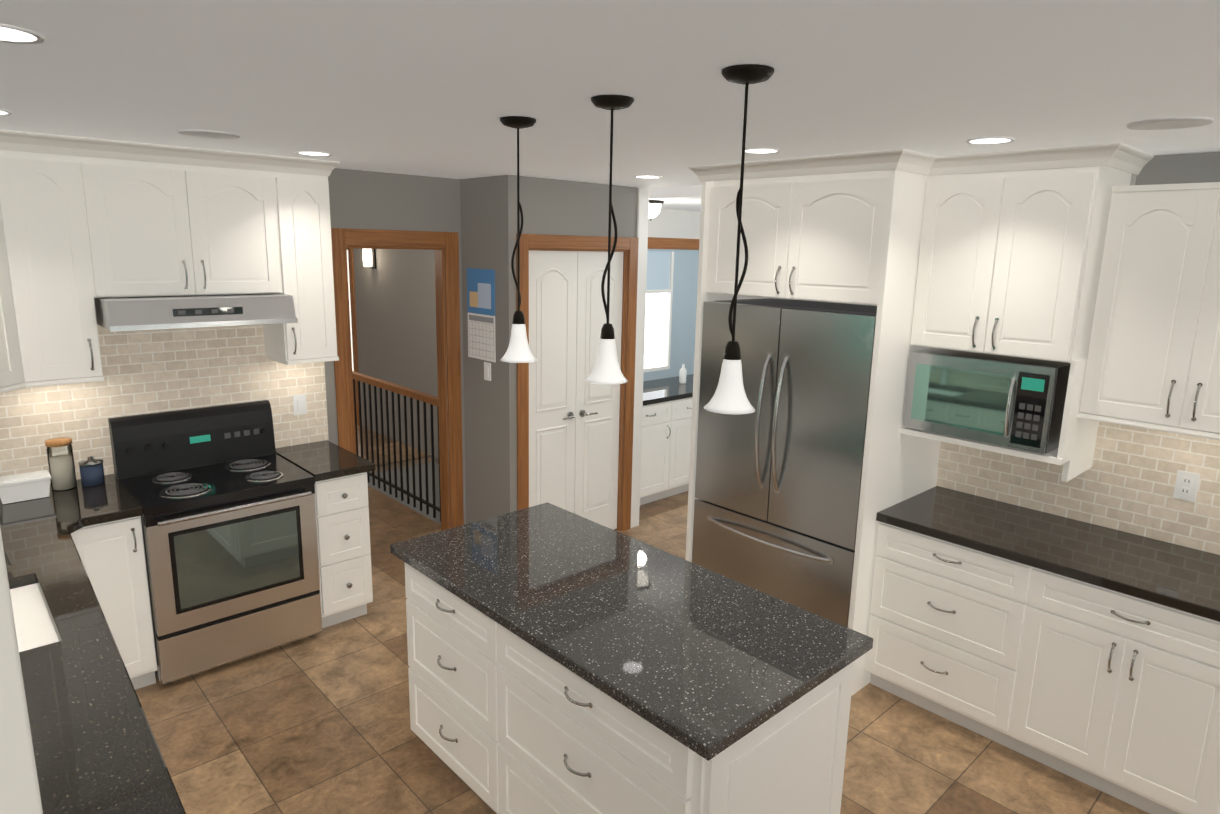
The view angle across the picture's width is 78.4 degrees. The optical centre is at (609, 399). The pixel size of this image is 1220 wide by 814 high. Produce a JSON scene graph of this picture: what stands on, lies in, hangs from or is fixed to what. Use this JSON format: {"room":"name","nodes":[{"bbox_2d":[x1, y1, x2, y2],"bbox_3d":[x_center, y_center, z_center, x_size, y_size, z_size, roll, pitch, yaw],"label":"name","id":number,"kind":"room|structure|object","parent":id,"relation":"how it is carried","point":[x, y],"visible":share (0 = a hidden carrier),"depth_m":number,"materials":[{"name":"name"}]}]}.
{"room":"kitchen","nodes":[
{"label":"kitchen","id":0,"kind":"room"},
{"bbox_2d":[78,168,465,524],"bbox_3d":[-2.125,-0.033,4.174,3.160,2.520,0.100,-9,15,-42],"label":"wall","id":1,"kind":"structure","parent":0,"point":[360,199],"depth_m":4.59,"materials":[{"name":"grey paint"}]},
{"bbox_2d":[0,324,328,483],"bbox_3d":[-2.475,-0.074,3.758,2.099,0.910,0.008,-9,15,-42],"label":"backsplash","id":2,"kind":"structure","parent":1,"relation":"attached to","point":[153,371],"depth_m":3.86,"materials":[{"name":"beige tile"}]},
{"bbox_2d":[293,394,306,414],"bbox_3d":[-1.820,0.032,4.389,0.075,0.118,0.010,-9,15,-42],"label":"light switch","id":3,"kind":"object","parent":2,"relation":"attached to","point":[299,405],"visible":1,"depth_m":4.38,"materials":[{"name":"white plastic"}]},
{"bbox_2d":[331,228,463,530],"bbox_3d":[-1.378,0.013,4.880,0.870,2.180,0.118,-9,15,-42],"label":"trim","id":4,"kind":"structure","parent":1,"relation":"attached to","point":[444,246],"depth_m":4.92,"materials":[{"name":"brown wood"}]},
{"bbox_2d":[347,248,439,519],"bbox_3d":[-1.946,0.128,7.729,0.100,4.000,4.700,-9,15,-42],"label":"wall","id":5,"kind":"structure","parent":0,"point":[395,301],"depth_m":7.78,"materials":[{"name":"grey paint"}]},
{"bbox_2d":[347,248,359,425],"bbox_3d":[-3.184,-0.811,8.908,0.118,2.120,0.950,-9,15,-42],"label":"trim","id":6,"kind":"structure","parent":5,"relation":"attached to","point":[353,307],"depth_m":8.50,"materials":[{"name":"white wood"}]},
{"bbox_2d":[363,249,375,268],"bbox_3d":[-2.571,-1.514,7.957,0.120,0.240,0.100,-9,15,-42],"label":"sconce","id":7,"kind":"object","parent":5,"relation":"attached to","point":[369,257],"visible":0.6,"depth_m":7.93,"materials":[{"name":"white glass"}]},
{"bbox_2d":[369,452,432,515],"bbox_3d":[-2.155,1.408,7.433,0.870,1.600,0.050,-9,15,-42],"label":"floor","id":8,"kind":"structure","parent":0,"point":[430,491],"depth_m":7.45,"materials":[{"name":"grey"}]},
{"bbox_2d":[368,480,440,524],"bbox_3d":[-1.798,1.627,6.389,0.005,1.600,2.100,-9,15,-42],"label":"wall","id":9,"kind":"structure","parent":0,"point":[404,502],"depth_m":7.41,"materials":[{"name":"grey"}]},
{"bbox_2d":[460,175,521,523],"bbox_3d":[-0.785,-0.165,4.968,0.100,2.520,0.540,-9,15,-42],"label":"wall","id":10,"kind":"structure","parent":0,"point":[488,205],"depth_m":4.86,"materials":[{"name":"grey paint"}]},
{"bbox_2d":[467,268,495,362],"bbox_3d":[-0.843,-0.552,4.883,0.004,0.590,0.320,-9,15,-42],"label":"calendar","id":11,"kind":"object","parent":10,"relation":"attached to","point":[480,303],"visible":1,"depth_m":4.88,"materials":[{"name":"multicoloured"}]},
{"bbox_2d":[484,362,490,380],"bbox_3d":[-0.805,-0.183,4.903,0.010,0.118,0.075,-9,15,-42],"label":"light switch","id":12,"kind":"object","parent":10,"relation":"attached to","point":[487,370],"visible":1,"depth_m":4.89,"materials":[{"name":"white plastic"}]},
{"bbox_2d":[522,176,637,516],"bbox_3d":[-0.382,-0.231,5.335,1.000,2.520,0.540,-9,15,-42],"label":"wall","id":13,"kind":"structure","parent":0,"point":[560,207],"depth_m":4.89,"materials":[{"name":"grey paint"}]},
{"bbox_2d":[529,250,622,529],"bbox_3d":[-0.226,0.025,5.181,0.846,2.063,0.090,-9,15,-42],"label":"pantry door","id":14,"kind":"structure","parent":13,"relation":"in","point":[573,438],"depth_m":5.13,"materials":[{"name":"white wood"}]},
{"bbox_2d":[516,234,638,530],"bbox_3d":[-0.221,-0.018,5.167,1.050,2.175,0.048,-9,15,-42],"label":"trim","id":15,"kind":"structure","parent":13,"relation":"attached to","point":[628,246],"depth_m":5.19,"materials":[{"name":"brown wood"}]},
{"bbox_2d":[0,0,1219,187],"bbox_3d":[0.747,-0.794,1.633,4.360,0.100,7.400,-9,15,-42],"label":"ceiling","id":16,"kind":"structure","parent":0,"point":[435,88],"depth_m":1.89,"materials":[{"name":"white paint"}]},
{"bbox_2d":[0,109,12,115],"bbox_3d":[-2.156,-0.992,2.569,0.164,0.004,0.164,-9,15,-42],"label":"recessed light","id":17,"kind":"object","parent":16,"relation":"in","point":[4,113],"visible":1,"depth_m":2.60,"materials":[{"name":"white"}]},
{"bbox_2d":[0,24,44,43],"bbox_3d":[-1.290,-0.771,1.572,0.164,0.004,0.164,-9,15,-42],"label":"recessed light","id":18,"kind":"object","parent":16,"relation":"in","point":[12,34],"visible":1,"depth_m":1.59,"materials":[{"name":"white plastic"}]},
{"bbox_2d":[179,129,239,138],"bbox_3d":[-1.620,-1.072,3.027,0.220,0.008,0.220,-9,15,-42],"label":"ceiling vent","id":19,"kind":"object","parent":16,"relation":"in","point":[210,134],"visible":1,"depth_m":2.99,"materials":[{"name":"white metal"}]},
{"bbox_2d":[296,151,331,155],"bbox_3d":[-1.431,-1.188,3.615,0.164,0.004,0.164,-9,15,-42],"label":"recessed light","id":20,"kind":"object","parent":16,"relation":"in","point":[312,153],"visible":0.94,"depth_m":3.61,"materials":[{"name":"white"}]},
{"bbox_2d":[500,116,536,362],"bbox_3d":[-0.318,-0.542,2.599,0.132,0.819,0.132,-9,15,-42],"label":"pendant light","id":21,"kind":"object","parent":16,"relation":"hanging from","point":[518,351],"visible":1,"depth_m":2.62,"materials":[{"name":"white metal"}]},
{"bbox_2d":[585,95,633,383],"bbox_3d":[-0.002,-0.459,2.222,0.132,0.819,0.132,-9,15,-42],"label":"pendant light","id":22,"kind":"object","parent":16,"relation":"hanging from","point":[606,369],"visible":1,"depth_m":2.25,"materials":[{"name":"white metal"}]},
{"bbox_2d":[634,175,660,178],"bbox_3d":[0.221,-1.317,4.424,0.164,0.004,0.164,-9,15,-42],"label":"recessed light","id":23,"kind":"object","parent":16,"relation":"in","point":[646,176],"visible":1,"depth_m":4.41,"materials":[{"name":"white plastic"}]},
{"bbox_2d":[704,64,773,413],"bbox_3d":[0.317,-0.377,1.850,0.132,0.819,0.132,-9,15,-42],"label":"pendant light","id":24,"kind":"object","parent":16,"relation":"hanging from","point":[729,397],"visible":1,"depth_m":1.87,"materials":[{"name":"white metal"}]},
{"bbox_2d":[741,148,780,153],"bbox_3d":[0.641,-1.054,3.174,0.164,0.004,0.164,-9,15,-42],"label":"recessed light","id":25,"kind":"object","parent":16,"relation":"in","point":[761,150],"visible":0.88,"depth_m":3.16,"materials":[{"name":"white"}]},
{"bbox_2d":[965,137,1014,144],"bbox_3d":[1.402,-0.954,2.759,0.164,0.004,0.164,-9,15,-42],"label":"recessed light","id":26,"kind":"object","parent":16,"relation":"in","point":[989,140],"visible":0.98,"depth_m":2.75,"materials":[{"name":"white"}]},
{"bbox_2d":[1126,117,1213,129],"bbox_3d":[1.741,-0.858,2.329,0.220,0.008,0.220,-9,15,-42],"label":"ceiling vent","id":27,"kind":"object","parent":16,"relation":"in","point":[1168,123],"visible":1,"depth_m":2.30,"materials":[{"name":"white metal"}]},
{"bbox_2d":[135,425,1149,813],"bbox_3d":[0.270,1.939,5.069,7.800,1.600,12.100,-9,15,-42],"label":"floor","id":28,"kind":"structure","parent":0,"point":[319,723],"depth_m":3.24,"materials":[{"name":"tile"}]},
{"bbox_2d":[0,474,185,813],"bbox_3d":[-1.514,0.781,2.030,0.978,0.040,4.044,-9,15,-42],"label":"kitchen counter","id":29,"kind":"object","parent":28,"relation":"on","point":[96,749],"depth_m":2.24,"materials":[{"name":"black stone"}]},
{"bbox_2d":[0,470,50,503],"bbox_3d":[-2.683,0.399,3.421,0.200,0.106,0.134,-9,15,-42],"label":"food container","id":30,"kind":"object","parent":29,"relation":"on","point":[14,488],"visible":1,"depth_m":3.38,"materials":[{"name":"white plastic"}]},
{"bbox_2d":[10,580,51,647],"bbox_3d":[-2.011,0.822,2.324,0.474,0.202,0.644,-9,15,-42],"label":"sink","id":31,"kind":"object","parent":29,"relation":"in","point":[31,627],"depth_m":2.44,"materials":[{"name":"white ceramic"}]},
{"bbox_2d":[45,437,76,490],"bbox_3d":[-2.602,0.306,3.546,0.104,0.242,0.104,-9,15,-42],"label":"jar","id":32,"kind":"object","parent":29,"relation":"on","point":[62,472],"visible":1,"depth_m":3.53,"materials":[{"name":"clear glass"}]},
{"bbox_2d":[78,456,104,485],"bbox_3d":[-2.519,0.343,3.634,0.100,0.138,0.100,-9,15,-42],"label":"canister","id":33,"kind":"object","parent":29,"relation":"on","point":[91,468],"visible":1,"depth_m":3.60,"materials":[{"name":"blue"}]},
{"bbox_2d":[108,400,321,684],"bbox_3d":[-2.011,0.698,3.872,0.770,1.212,0.691,-9,15,-42],"label":"stove","id":34,"kind":"object","parent":28,"relation":"on","point":[231,555],"visible":1,"depth_m":3.74,"materials":[{"name":"silver metal"}]},
{"bbox_2d":[314,472,372,627],"bbox_3d":[-1.647,0.790,4.294,0.295,0.880,0.622,-9,15,-42],"label":"base cabinet","id":35,"kind":"object","parent":28,"relation":"on","point":[341,506],"depth_m":4.06,"materials":[{"name":"white wood"}]},
{"bbox_2d":[276,440,375,483],"bbox_3d":[-1.620,0.338,4.207,0.330,0.040,0.639,-9,15,-42],"label":"countertop","id":36,"kind":"structure","parent":35,"relation":"on","point":[325,460],"depth_m":4.12,"materials":[{"name":"black stone"}]},
{"bbox_2d":[352,371,440,521],"bbox_3d":[-1.774,0.332,6.186,0.090,1.020,1.990,-9,15,-42],"label":"railing","id":37,"kind":"object","parent":28,"relation":"on","point":[424,398],"visible":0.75,"depth_m":6.14,"materials":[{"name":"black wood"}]},
{"bbox_2d":[390,550,853,813],"bbox_3d":[-0.037,1.134,2.764,0.830,0.880,1.592,-9,15,-42],"label":"kitchen island","id":38,"kind":"object","parent":28,"relation":"on","point":[524,730],"depth_m":2.34,"materials":[{"name":"white wood"}]},
{"bbox_2d":[390,502,872,765],"bbox_3d":[-0.027,0.683,2.672,0.800,0.040,1.650,-9,15,-42],"label":"island countertop","id":39,"kind":"structure","parent":38,"relation":"on","point":[711,658],"depth_m":2.42,"materials":[{"name":"black stone"}]},
{"bbox_2d":[640,400,679,504],"bbox_3d":[0.136,0.416,6.328,0.552,0.880,0.616,-9,15,-42],"label":"base cabinet","id":40,"kind":"object","parent":28,"relation":"on","point":[666,432],"depth_m":6.16,"materials":[{"name":"white wood"}]},
{"bbox_2d":[643,374,693,403],"bbox_3d":[0.841,-0.147,6.865,2.460,0.041,0.625,-9,15,-42],"label":"countertop","id":41,"kind":"structure","parent":40,"relation":"on","point":[671,388],"depth_m":6.44,"materials":[{"name":"black stone"}]},
{"bbox_2d":[676,396,692,493],"bbox_3d":[0.472,0.361,6.635,0.614,0.880,0.616,-9,15,-42],"label":"base cabinet","id":42,"kind":"object","parent":28,"relation":"on","point":[682,445],"depth_m":6.37,"materials":[{"name":"white wood"}]},
{"bbox_2d":[692,298,876,627],"bbox_3d":[1.045,0.419,4.001,0.806,1.835,0.978,-9,15,-42],"label":"fridge","id":43,"kind":"object","parent":28,"relation":"on","point":[778,485],"visible":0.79,"depth_m":3.67,"materials":[{"name":"grey metal"}]},
{"bbox_2d":[864,518,1027,743],"bbox_3d":[1.715,1.017,3.527,0.622,0.880,0.729,-9,15,-42],"label":"base cabinet","id":44,"kind":"object","parent":28,"relation":"on","point":[944,613],"depth_m":3.32,"materials":[{"name":"white wood"}]},
{"bbox_2d":[1000,562,1219,813],"bbox_3d":[2.178,1.126,3.038,0.622,0.880,0.763,-9,15,-42],"label":"base cabinet","id":45,"kind":"object","parent":28,"relation":"on","point":[1086,653],"depth_m":2.86,"materials":[{"name":"white wood"}]},
{"bbox_2d":[876,486,1219,617],"bbox_3d":[2.181,0.674,2.952,0.625,0.040,2.076,-9,15,-42],"label":"countertop","id":46,"kind":"structure","parent":45,"relation":"on","point":[1179,575],"depth_m":3.13,"materials":[{"name":"black stone"}]},
{"bbox_2d":[1188,670,1219,813],"bbox_3d":[2.614,1.229,2.578,0.622,0.880,0.773,-9,15,-42],"label":"base cabinet","id":47,"kind":"object","parent":28,"relation":"on","point":[1206,792],"depth_m":2.66,"materials":[{"name":"white wood"}]},
{"bbox_2d":[643,209,700,380],"bbox_3d":[0.595,-0.524,7.060,2.610,2.450,0.100,-9,15,-42],"label":"wall","id":48,"kind":"structure","parent":0,"point":[667,223],"depth_m":6.93,"materials":[{"name":"blue"}]},
{"bbox_2d":[644,251,673,371],"bbox_3d":[0.368,-0.786,6.746,0.520,1.080,0.040,-9,15,-42],"label":"laundry window","id":49,"kind":"structure","parent":48,"relation":"in","point":[659,298],"depth_m":6.82,"materials":[{"name":"white glass"}]},
{"bbox_2d":[647,237,699,249],"bbox_3d":[0.666,-1.423,6.844,2.640,0.100,0.020,-9,15,-42],"label":"trim","id":50,"kind":"structure","parent":48,"relation":"attached to","point":[672,243],"depth_m":6.74,"materials":[{"name":"brown wood"}]},
{"bbox_2d":[649,185,701,211],"bbox_3d":[-0.670,-1.726,6.641,5.000,0.320,7.400,-9,15,-42],"label":"ceiling","id":51,"kind":"structure","parent":0,"point":[687,198],"depth_m":5.24,"materials":[{"name":"white paint"}]},
{"bbox_2d":[648,200,663,220],"bbox_3d":[0.303,-1.401,5.556,0.190,0.145,0.190,-9,15,-42],"label":"dome","id":52,"kind":"object","parent":51,"relation":"attached to","point":[654,208],"visible":0.69,"depth_m":5.49,"materials":[{"name":"white glass"}]},
{"bbox_2d":[637,174,1217,554],"bbox_3d":[2.466,0.278,3.123,0.100,2.520,6.860,-9,15,-42],"label":"wall","id":53,"kind":"structure","parent":0,"point":[1133,178],"depth_m":3.17,"materials":[{"name":"grey paint"}]},
{"bbox_2d":[631,188,648,527],"bbox_3d":[0.589,-0.163,5.105,0.100,2.518,1.129,-9,15,-42],"label":"trim","id":54,"kind":"structure","parent":53,"relation":"attached to","point":[642,214],"depth_m":5.47,"materials":[{"name":"white"}]},
{"bbox_2d":[701,159,776,298],"bbox_3d":[0.965,-0.876,3.943,0.712,0.643,0.558,-9,15,-42],"label":"upper cabinet","id":55,"kind":"object","parent":53,"relation":"attached to","point":[722,183],"depth_m":3.75,"materials":[{"name":"white wood"}]},
{"bbox_2d":[769,150,924,309],"bbox_3d":[1.261,-0.806,3.631,0.712,0.643,0.558,-9,15,-42],"label":"upper cabinet","id":56,"kind":"object","parent":53,"relation":"attached to","point":[845,225],"depth_m":3.33,"materials":[{"name":"white wood"}]},
{"bbox_2d":[905,152,984,350],"bbox_3d":[1.687,-0.650,3.371,0.472,0.828,0.391,-9,15,-42],"label":"upper cabinet","id":57,"kind":"object","parent":53,"relation":"attached to","point":[949,208],"depth_m":3.27,"materials":[{"name":"white wood"}]},
{"bbox_2d":[965,143,1140,369],"bbox_3d":[1.870,-0.607,3.178,0.472,0.828,0.391,-9,15,-42],"label":"upper cabinet","id":58,"kind":"object","parent":53,"relation":"attached to","point":[1095,270],"depth_m":3.00,"materials":[{"name":"white wood"}]},
{"bbox_2d":[903,348,1070,453],"bbox_3d":[1.721,-0.017,3.374,0.469,0.363,0.605,-9,15,-42],"label":"microwave","id":59,"kind":"object","parent":58,"relation":"in","point":[1012,402],"visible":0.96,"depth_m":3.20,"materials":[{"name":"silver metal"}]},
{"bbox_2d":[936,421,1219,554],"bbox_3d":[2.421,0.227,3.083,0.008,0.794,2.120,-9,15,-42],"label":"backsplash","id":60,"kind":"structure","parent":53,"relation":"attached to","point":[1126,481],"depth_m":3.29,"materials":[{"name":"beige tile"}]},
{"bbox_2d":[1173,470,1199,501],"bbox_3d":[2.401,0.360,3.115,0.010,0.118,0.075,-9,15,-42],"label":"electrical outlet","id":61,"kind":"object","parent":60,"relation":"attached to","point":[1186,486],"visible":1,"depth_m":3.11,"materials":[{"name":"white plastic"}]},
{"bbox_2d":[1073,178,1196,429],"bbox_3d":[2.196,-0.364,2.961,0.342,0.922,0.401,-9,15,-42],"label":"upper cabinet","id":62,"kind":"object","parent":53,"relation":"attached to","point":[1143,232],"depth_m":2.90,"materials":[{"name":"white wood"}]},
{"bbox_2d":[1153,178,1219,439],"bbox_3d":[2.385,-0.319,2.761,0.342,0.922,0.401,-9,15,-42],"label":"upper cabinet","id":63,"kind":"object","parent":53,"relation":"attached to","point":[1188,403],"depth_m":2.76,"materials":[{"name":"white wood"}]},
{"bbox_3d":[-0.843,0.745,0.468,0.100,2.520,7.400,-9,15,-42],"label":"wall","id":64,"kind":"structure","parent":0,"visible":0},
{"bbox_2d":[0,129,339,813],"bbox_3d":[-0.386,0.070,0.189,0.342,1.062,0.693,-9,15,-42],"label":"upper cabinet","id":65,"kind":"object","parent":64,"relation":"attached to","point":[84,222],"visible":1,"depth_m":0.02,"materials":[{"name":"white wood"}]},
{"bbox_2d":[94,293,297,331],"bbox_3d":[-2.056,-0.447,3.697,0.804,0.133,0.527,-9,15,-42],"label":"range hood","id":66,"kind":"object","parent":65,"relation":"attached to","point":[117,314],"visible":0.94,"depth_m":3.48,"materials":[{"name":"silver metal"}]}
]}

